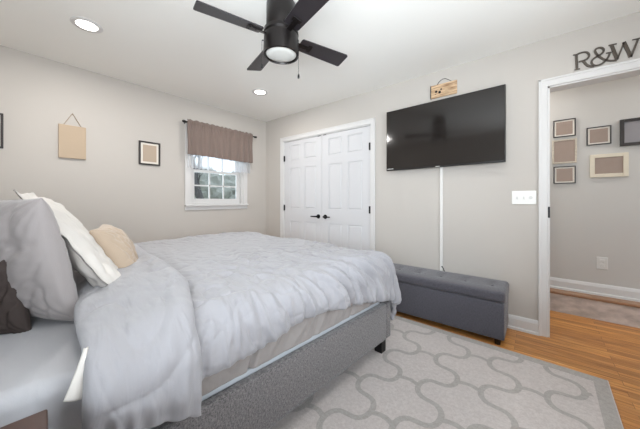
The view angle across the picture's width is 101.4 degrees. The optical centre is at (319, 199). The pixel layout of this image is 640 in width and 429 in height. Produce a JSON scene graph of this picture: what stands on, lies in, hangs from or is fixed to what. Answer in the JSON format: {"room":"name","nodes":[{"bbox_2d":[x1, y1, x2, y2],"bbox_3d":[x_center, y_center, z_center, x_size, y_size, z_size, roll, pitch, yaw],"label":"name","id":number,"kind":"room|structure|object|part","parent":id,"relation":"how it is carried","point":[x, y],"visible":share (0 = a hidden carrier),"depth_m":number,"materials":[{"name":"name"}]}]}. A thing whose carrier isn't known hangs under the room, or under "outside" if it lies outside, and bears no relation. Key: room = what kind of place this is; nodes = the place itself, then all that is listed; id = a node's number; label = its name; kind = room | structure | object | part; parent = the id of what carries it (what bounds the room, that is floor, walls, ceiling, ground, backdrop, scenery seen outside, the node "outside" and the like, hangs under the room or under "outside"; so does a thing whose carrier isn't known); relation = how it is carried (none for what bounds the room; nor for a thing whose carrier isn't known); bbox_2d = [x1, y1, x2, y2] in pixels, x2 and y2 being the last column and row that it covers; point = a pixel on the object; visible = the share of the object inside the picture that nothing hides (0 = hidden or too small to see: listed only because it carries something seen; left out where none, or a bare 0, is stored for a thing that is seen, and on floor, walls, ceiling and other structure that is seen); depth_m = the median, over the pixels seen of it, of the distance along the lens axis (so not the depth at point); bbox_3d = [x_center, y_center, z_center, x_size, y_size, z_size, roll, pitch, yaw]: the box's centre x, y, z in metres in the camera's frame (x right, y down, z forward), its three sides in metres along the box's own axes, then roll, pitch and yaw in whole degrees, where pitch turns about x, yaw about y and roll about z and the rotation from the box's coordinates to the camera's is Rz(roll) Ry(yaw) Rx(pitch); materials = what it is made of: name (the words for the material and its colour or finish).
{"room":"bedroom","nodes":[
{"label":"bedroom","id":0,"kind":"room"},
{"bbox_2d":[0,45,265,242],"bbox_3d":[-2.025,-0.100,3.179,0.120,2.440,3.590,0,0,40],"label":"wall","id":1,"kind":"structure","parent":0,"point":[38,94],"depth_m":2.80,"materials":[{"name":"paint"}]},
{"bbox_2d":[0,113,2,148],"bbox_3d":[-2.788,-0.589,2.145,0.017,0.298,0.250,0,0,40],"label":"picture frame","id":2,"kind":"object","parent":1,"relation":"attached to","point":[1,114],"visible":1,"depth_m":2.23,"materials":[{"name":"grey"}]},
{"bbox_2d":[58,113,85,159],"bbox_3d":[-2.432,-0.628,2.575,0.022,0.443,0.198,0,0,40],"label":"canvas","id":3,"kind":"object","parent":1,"relation":"attached to","point":[71,139],"visible":1,"depth_m":2.56,"materials":[{"name":"beige fabric"}]},
{"bbox_2d":[139,140,159,165],"bbox_3d":[-2.008,-0.547,3.091,0.017,0.275,0.221,0,0,40],"label":"picture frame","id":4,"kind":"object","parent":1,"relation":"attached to","point":[149,152],"visible":1,"depth_m":3.09,"materials":[{"name":"grey wood"}]},
{"bbox_2d":[143,144,156,162],"bbox_3d":[-2.007,-0.547,3.090,0.002,0.195,0.141,0,0,40],"label":"print","id":5,"kind":"object","parent":4,"relation":"attached to","point":[149,150],"depth_m":3.09,"materials":[{"name":"beige paper"}]},
{"bbox_2d":[184,119,248,209],"bbox_3d":[-1.488,-0.458,3.796,0.165,1.185,0.958,0,0,40],"label":"window","id":6,"kind":"structure","parent":1,"relation":"in","point":[240,202],"depth_m":3.72,"materials":[{"name":"white paint"}]},
{"bbox_3d":[-1.508,-0.184,3.813,0.028,0.469,0.754,0,0,40],"label":"sash","id":7,"kind":"part","parent":6,"relation":"part of","materials":[{"name":"white paint"}]},
{"bbox_3d":[-1.464,0.098,3.777,0.105,0.075,0.958,0,0,40],"label":"sill","id":8,"kind":"part","parent":6,"relation":"part of","materials":[{"name":"white paint"}]},
{"bbox_2d":[0,0,639,121],"bbox_3d":[-0.204,-1.370,1.678,4.840,0.100,3.590,0,0,40],"label":"ceiling","id":9,"kind":"structure","parent":0,"point":[171,47],"depth_m":2.17,"materials":[{"name":"white paint"}]},
{"bbox_2d":[70,16,102,32],"bbox_3d":[-1.757,-1.317,1.976,0.188,0.007,0.188,0,0,40],"label":"recessed light","id":10,"kind":"object","parent":9,"relation":"in","point":[85,24],"visible":1,"depth_m":1.96,"materials":[{"name":"white paint"}]},
{"bbox_2d":[75,20,97,30],"bbox_3d":[-1.757,-1.317,1.976,0.127,0.004,0.127,0,0,-32],"label":"diffuser","id":11,"kind":"object","parent":10,"relation":"attached to","point":[86,25],"depth_m":1.98,"materials":[{"name":"white plastic"}]},
{"bbox_2d":[252,89,267,94],"bbox_3d":[-0.733,-1.317,3.201,0.188,0.007,0.188,0,0,40],"label":"recessed light","id":12,"kind":"object","parent":9,"relation":"in","point":[255,91],"visible":1,"depth_m":3.19,"materials":[{"name":"white paint"}]},
{"bbox_2d":[255,90,264,93],"bbox_3d":[-0.733,-1.317,3.201,0.127,0.004,0.127,0,0,21],"label":"diffuser","id":13,"kind":"object","parent":12,"relation":"attached to","point":[256,91],"depth_m":3.19,"materials":[{"name":"white plastic"}]},
{"bbox_2d":[193,0,346,78],"bbox_3d":[-0.251,-1.048,1.696,0.799,0.545,0.799,0,0,11],"label":"ceiling fan","id":14,"kind":"object","parent":9,"relation":"hanging from","point":[284,18],"visible":1,"depth_m":1.60,"materials":[{"name":"black metal"}]},
{"bbox_3d":[-0.519,-1.050,1.515,0.377,0.035,0.122,0,0,-34],"label":"blade","id":15,"kind":"part","parent":14,"relation":"part of","materials":[{"name":"black wood"}]},
{"bbox_3d":[-0.431,-1.050,1.964,0.122,0.035,0.377,0,0,-34],"label":"blade","id":16,"kind":"part","parent":14,"relation":"part of","materials":[{"name":"black wood"}]},
{"bbox_3d":[-0.142,-0.913,1.674,0.013,0.223,0.008,0,0,11],"label":"pull chain","id":17,"kind":"part","parent":14,"relation":"part of","materials":[{"name":"brown metal"}]},
{"bbox_3d":[-0.070,-1.050,1.427,0.122,0.035,0.377,0,0,-34],"label":"blade","id":18,"kind":"part","parent":14,"relation":"part of","materials":[{"name":"black wood"}]},
{"bbox_3d":[0.018,-1.050,1.876,0.377,0.035,0.122,0,0,-34],"label":"blade","id":19,"kind":"part","parent":14,"relation":"part of","materials":[{"name":"black wood"}]},
{"bbox_2d":[266,12,639,319],"bbox_3d":[0.946,-0.100,2.979,4.720,2.440,0.120,0,0,40],"label":"wall","id":20,"kind":"structure","parent":0,"point":[486,235],"depth_m":2.47,"materials":[{"name":"paint"}]},
{"bbox_2d":[284,135,321,241],"bbox_3d":[-0.282,0.096,3.902,0.770,2.024,0.097,0,0,40],"label":"door","id":21,"kind":"structure","parent":20,"relation":"in","point":[302,158],"depth_m":3.88,"materials":[{"name":"white paint"}]},
{"bbox_2d":[280,117,374,249],"bbox_3d":[0.054,0.069,3.701,1.663,2.103,0.148,0,0,40],"label":"trim","id":22,"kind":"structure","parent":20,"relation":"attached to","point":[370,122],"depth_m":3.42,"materials":[{"name":"white paint"}]},
{"bbox_2d":[322,126,370,249],"bbox_3d":[0.316,0.096,3.409,0.768,2.024,0.097,0,0,40],"label":"door","id":23,"kind":"structure","parent":20,"relation":"in","point":[346,210],"depth_m":3.40,"materials":[{"name":"white paint"}]},
{"bbox_2d":[440,167,442,270],"bbox_3d":[1.230,0.142,2.656,0.026,1.165,0.016,0,0,40],"label":"cable cover","id":24,"kind":"object","parent":20,"relation":"attached to","point":[441,168],"visible":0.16,"depth_m":2.65,"materials":[{"name":"white plastic"}]},
{"bbox_2d":[430,78,456,98],"bbox_3d":[1.243,-1.133,2.640,0.249,0.183,0.020,0,0,40],"label":"wooden sign","id":25,"kind":"object","parent":20,"relation":"attached to","point":[448,88],"visible":1,"depth_m":2.63,"materials":[{"name":"brown wood"}]},
{"bbox_2d":[387,84,505,170],"bbox_3d":[1.196,-0.662,2.637,1.110,0.668,0.076,0,0,41],"label":"television","id":26,"kind":"object","parent":20,"relation":"attached to","point":[468,128],"visible":1,"depth_m":2.53,"materials":[{"name":"black plastic"}]},
{"bbox_2d":[507,314,538,335],"bbox_3d":[1.232,1.062,2.647,1.505,0.115,0.028,0,0,40],"label":"baseboard","id":27,"kind":"structure","parent":20,"relation":"attached to","point":[518,323],"depth_m":2.23,"materials":[{"name":"white paint"}]},
{"bbox_2d":[512,191,535,204],"bbox_3d":[1.739,-0.020,2.235,0.164,0.116,0.018,0,0,40],"label":"light switch","id":28,"kind":"object","parent":20,"relation":"attached to","point":[518,197],"visible":1,"depth_m":2.23,"materials":[{"name":"white plastic"}]},
{"bbox_2d":[538,58,639,336],"bbox_3d":[2.209,0.066,1.925,0.928,2.108,0.148,0,0,40],"label":"trim","id":29,"kind":"structure","parent":20,"relation":"attached to","point":[629,68],"depth_m":2.14,"materials":[{"name":"white paint"}]},
{"bbox_2d":[573,38,639,70],"bbox_3d":[2.105,-1.070,1.936,0.340,0.140,0.012,0,0,40],"label":"letter sign","id":30,"kind":"object","parent":29,"relation":"on","point":[624,44],"visible":1,"depth_m":1.93,"materials":[{"name":"grey metal"}]},
{"bbox_2d":[396,310,639,428],"bbox_3d":[0.702,1.170,2.149,5.640,0.100,5.470,0,0,40],"label":"floor","id":31,"kind":"structure","parent":0,"point":[609,351],"depth_m":1.98,"materials":[{"name":"brown wood"}]},
{"bbox_2d":[269,315,623,428],"bbox_3d":[-0.147,1.114,1.662,2.960,0.011,2.450,0,0,41],"label":"area rug","id":32,"kind":"object","parent":31,"relation":"on","point":[426,376],"visible":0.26,"depth_m":1.52,"materials":[{"name":"grey fabric"}]},
{"bbox_2d":[0,409,47,428],"bbox_3d":[-0.604,0.792,0.313,0.420,0.634,0.426,0,0,43],"label":"nightstand","id":33,"kind":"object","parent":32,"relation":"on","point":[39,420],"visible":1,"depth_m":0.56,"materials":[{"name":"brown wood"}]},
{"bbox_2d":[153,301,389,428],"bbox_3d":[-0.946,0.539,1.829,2.030,1.138,2.178,0,0,43],"label":"platform bed","id":34,"kind":"object","parent":32,"relation":"on","point":[261,399],"visible":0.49,"depth_m":1.25,"materials":[{"name":"grey fabric"}]},
{"bbox_2d":[144,302,379,428],"bbox_3d":[-0.934,0.727,1.841,1.890,0.414,2.012,0,0,43],"label":"mattress","id":35,"kind":"object","parent":34,"relation":"on","point":[250,371],"visible":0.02,"depth_m":1.22,"materials":[{"name":"grey fabric"}]},
{"bbox_2d":[0,317,251,428],"bbox_3d":[-0.923,0.662,1.853,1.902,0.358,2.016,0,0,43],"label":"sheet","id":36,"kind":"object","parent":35,"relation":"on","point":[38,365],"visible":0.03,"depth_m":0.75,"materials":[{"name":"grey fabric"}]},
{"bbox_2d":[0,260,31,334],"bbox_3d":[-1.282,0.335,0.962,0.361,0.360,0.156,0,0,-13],"label":"pillow","id":37,"kind":"object","parent":36,"relation":"on","point":[15,318],"visible":0.51,"depth_m":0.96,"materials":[{"name":"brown fabric"}]},
{"bbox_2d":[0,198,78,320],"bbox_3d":[-1.303,0.241,1.071,0.660,0.496,0.263,0,0,13],"label":"pillow","id":38,"kind":"object","parent":36,"relation":"on","point":[33,248],"visible":0.88,"depth_m":0.96,"materials":[{"name":"grey fabric"}]},
{"bbox_2d":[13,190,120,286],"bbox_3d":[-1.228,0.240,1.335,0.386,0.563,0.701,0,0,-43],"label":"pillow","id":39,"kind":"object","parent":36,"relation":"on","point":[84,253],"visible":0.58,"depth_m":1.16,"materials":[{"name":"white fabric"}]},
{"bbox_2d":[63,231,401,428],"bbox_3d":[-0.704,0.652,2.013,2.168,0.686,1.892,0,0,43],"label":"duvet","id":40,"kind":"object","parent":35,"relation":"on","point":[189,308],"visible":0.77,"depth_m":1.04,"materials":[{"name":"grey fabric"}]},
{"bbox_2d":[89,224,137,267],"bbox_3d":[-1.189,0.295,1.521,0.228,0.292,0.360,0,0,-33],"label":"cushion","id":41,"kind":"object","parent":40,"relation":"on","point":[115,243],"visible":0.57,"depth_m":1.41,"materials":[{"name":"beige fabric"}]},
{"bbox_2d":[202,302,376,395],"bbox_3d":[-0.074,0.616,1.370,0.062,0.216,1.432,0,0,43],"label":"sheet","id":42,"kind":"object","parent":35,"relation":"on","point":[299,333],"visible":0.29,"depth_m":1.26,"materials":[{"name":"grey fabric"}]},
{"bbox_3d":[0.442,1.055,1.928,0.060,0.106,0.060,0,0,43],"label":"leg","id":43,"kind":"part","parent":34,"relation":"part of","materials":[{"name":"black metal"}]},
{"bbox_3d":[-0.219,0.876,2.598,1.990,0.257,0.061,0,0,43],"label":"footboard","id":44,"kind":"part","parent":34,"relation":"part of","materials":[{"name":"grey fabric"}]},
{"bbox_2d":[393,263,508,344],"bbox_3d":[1.053,0.909,2.507,1.209,0.421,0.407,0,0,40],"label":"storage bench","id":45,"kind":"object","parent":31,"relation":"on","point":[479,305],"visible":0.79,"depth_m":2.21,"materials":[{"name":"grey fabric"}]},
{"bbox_3d":[1.053,0.742,2.507,1.209,0.087,0.407,0,0,40],"label":"lid","id":46,"kind":"part","parent":45,"relation":"part of","materials":[{"name":"grey fabric"}]},
{"bbox_3d":[1.381,1.093,2.037,0.037,0.055,0.037,0,0,-6],"label":"leg","id":47,"kind":"part","parent":45,"relation":"part of","materials":[{"name":"black wood"}]},
{"bbox_2d":[550,293,639,327],"bbox_3d":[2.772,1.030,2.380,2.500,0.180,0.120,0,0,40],"label":"rug","id":48,"kind":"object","parent":31,"relation":"on","point":[598,310],"depth_m":2.45,"materials":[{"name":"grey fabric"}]},
{"bbox_2d":[550,75,639,288],"bbox_3d":[2.895,-0.100,2.435,2.620,2.440,0.120,0,0,40],"label":"wall","id":49,"kind":"structure","parent":0,"point":[591,218],"depth_m":2.54,"materials":[{"name":"grey paint"}]},
{"bbox_2d":[552,138,576,163],"bbox_3d":[2.494,-0.496,2.675,0.184,0.244,0.017,0,0,40],"label":"picture frame","id":50,"kind":"object","parent":49,"relation":"attached to","point":[565,150],"visible":1,"depth_m":2.67,"materials":[{"name":"brown paper"}]},
{"bbox_2d":[553,118,575,137],"bbox_3d":[2.494,-0.734,2.675,0.168,0.177,0.017,0,0,40],"label":"picture frame","id":51,"kind":"object","parent":49,"relation":"attached to","point":[565,127],"visible":1,"depth_m":2.67,"materials":[{"name":"grey"}]},
{"bbox_2d":[556,120,572,135],"bbox_3d":[2.493,-0.734,2.674,0.124,0.133,0.002,0,0,40],"label":"print","id":52,"kind":"object","parent":51,"relation":"attached to","point":[563,127],"depth_m":2.67},
{"bbox_2d":[553,166,575,183],"bbox_3d":[2.495,-0.256,2.674,0.166,0.176,0.017,0,0,40],"label":"picture frame","id":53,"kind":"object","parent":49,"relation":"attached to","point":[562,174],"visible":1,"depth_m":2.67,"materials":[{"name":"grey"}]},
{"bbox_2d":[556,168,572,181],"bbox_3d":[2.494,-0.256,2.673,0.122,0.132,0.002,0,0,40],"label":"print","id":54,"kind":"object","parent":53,"relation":"attached to","point":[562,174],"depth_m":2.67},
{"bbox_2d":[550,277,639,301],"bbox_3d":[2.801,0.861,2.416,2.500,0.108,0.028,0,0,40],"label":"baseboard","id":55,"kind":"structure","parent":49,"relation":"attached to","point":[624,293],"depth_m":2.52,"materials":[{"name":"white paint"}]},
{"bbox_2d":[550,288,639,307],"bbox_3d":[2.767,0.927,2.374,2.500,0.025,0.137,0,0,40],"label":"trim","id":56,"kind":"structure","parent":49,"relation":"attached to","point":[552,290],"depth_m":2.46,"materials":[{"name":"wood"}]},
{"bbox_2d":[586,125,611,145],"bbox_3d":[2.681,-0.619,2.521,0.165,0.174,0.017,0,0,40],"label":"picture frame","id":57,"kind":"object","parent":49,"relation":"attached to","point":[600,135],"visible":1,"depth_m":2.52,"materials":[{"name":"grey"}]},
{"bbox_2d":[590,128,607,142],"bbox_3d":[2.680,-0.619,2.520,0.121,0.130,0.002,0,0,40],"label":"print","id":58,"kind":"object","parent":57,"relation":"attached to","point":[597,135],"depth_m":2.52},
{"bbox_2d":[597,257,607,269],"bbox_3d":[2.703,0.605,2.509,0.074,0.116,0.008,0,0,40],"label":"wall outlet","id":59,"kind":"object","parent":49,"relation":"attached to","point":[602,262],"visible":1,"depth_m":2.50,"materials":[{"name":"white plastic"}]},
{"bbox_2d":[590,152,628,177],"bbox_3d":[2.731,-0.328,2.479,0.249,0.220,0.017,0,0,40],"label":"picture frame","id":60,"kind":"object","parent":49,"relation":"attached to","point":[612,164],"visible":1,"depth_m":2.47,"materials":[{"name":"beige wood"}]},
{"bbox_2d":[595,156,622,173],"bbox_3d":[2.733,-0.328,2.482,0.183,0.154,0.011,0,0,40],"label":"print","id":61,"kind":"object","parent":60,"relation":"attached to","point":[603,164],"depth_m":2.47},
{"bbox_2d":[620,117,639,145],"bbox_3d":[2.912,-0.620,2.325,0.334,0.244,0.025,0,0,40],"label":"picture frame","id":62,"kind":"object","parent":49,"relation":"attached to","point":[629,128],"visible":1,"depth_m":2.39,"materials":[{"name":"grey wood"}]},
{"bbox_2d":[624,120,639,142],"bbox_3d":[2.915,-0.620,2.329,0.282,0.192,0.015,0,0,40],"label":"print","id":63,"kind":"object","parent":62,"relation":"attached to","point":[631,127],"depth_m":2.38},
{"label":"outside","id":64,"kind":"structure","parent":0,"visible":0},
{"bbox_3d":[-14.806,1.645,19.126,39.870,0.150,55.000,0,0,39],"label":"lawn","id":65,"kind":"structure","parent":64,"visible":0},
{"bbox_2d":[193,168,203,198],"bbox_3d":[-4.525,-1.232,8.476,2.392,6.135,4.027,0,0,-36],"label":"bare tree","id":66,"kind":"object","parent":65,"relation":"on","point":[198,194],"visible":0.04,"depth_m":8.36,"materials":[{"name":"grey plant"}]},
{"bbox_2d":[194,169,235,198],"bbox_3d":[-5.402,0.244,10.664,2.970,3.406,5.045,0,0,40],"label":"bush","id":67,"kind":"object","parent":65,"relation":"on","point":[215,179],"visible":0.06,"depth_m":10.43,"materials":[{"name":"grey plant"}]},
{"bbox_2d":[224,172,235,195],"bbox_3d":[-4.223,0.023,15.613,3.169,3.853,6.088,0,0,40],"label":"bush","id":68,"kind":"object","parent":65,"relation":"on","point":[230,178],"visible":0.02,"depth_m":13.90,"materials":[{"name":"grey plant"}]},
{"bbox_3d":[-1.401,-1.002,3.771,0.090,0.032,1.132,0,0,39],"label":"curtain rod","id":69,"kind":"object","parent":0,"visible":0},
{"bbox_2d":[187,119,252,173],"bbox_3d":[-1.376,-0.728,3.725,0.054,0.633,1.003,0,0,40],"label":"valance","id":70,"kind":"object","parent":69,"relation":"hanging from","point":[212,147],"visible":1,"depth_m":3.67,"materials":[{"name":"beige fabric"}]}
]}

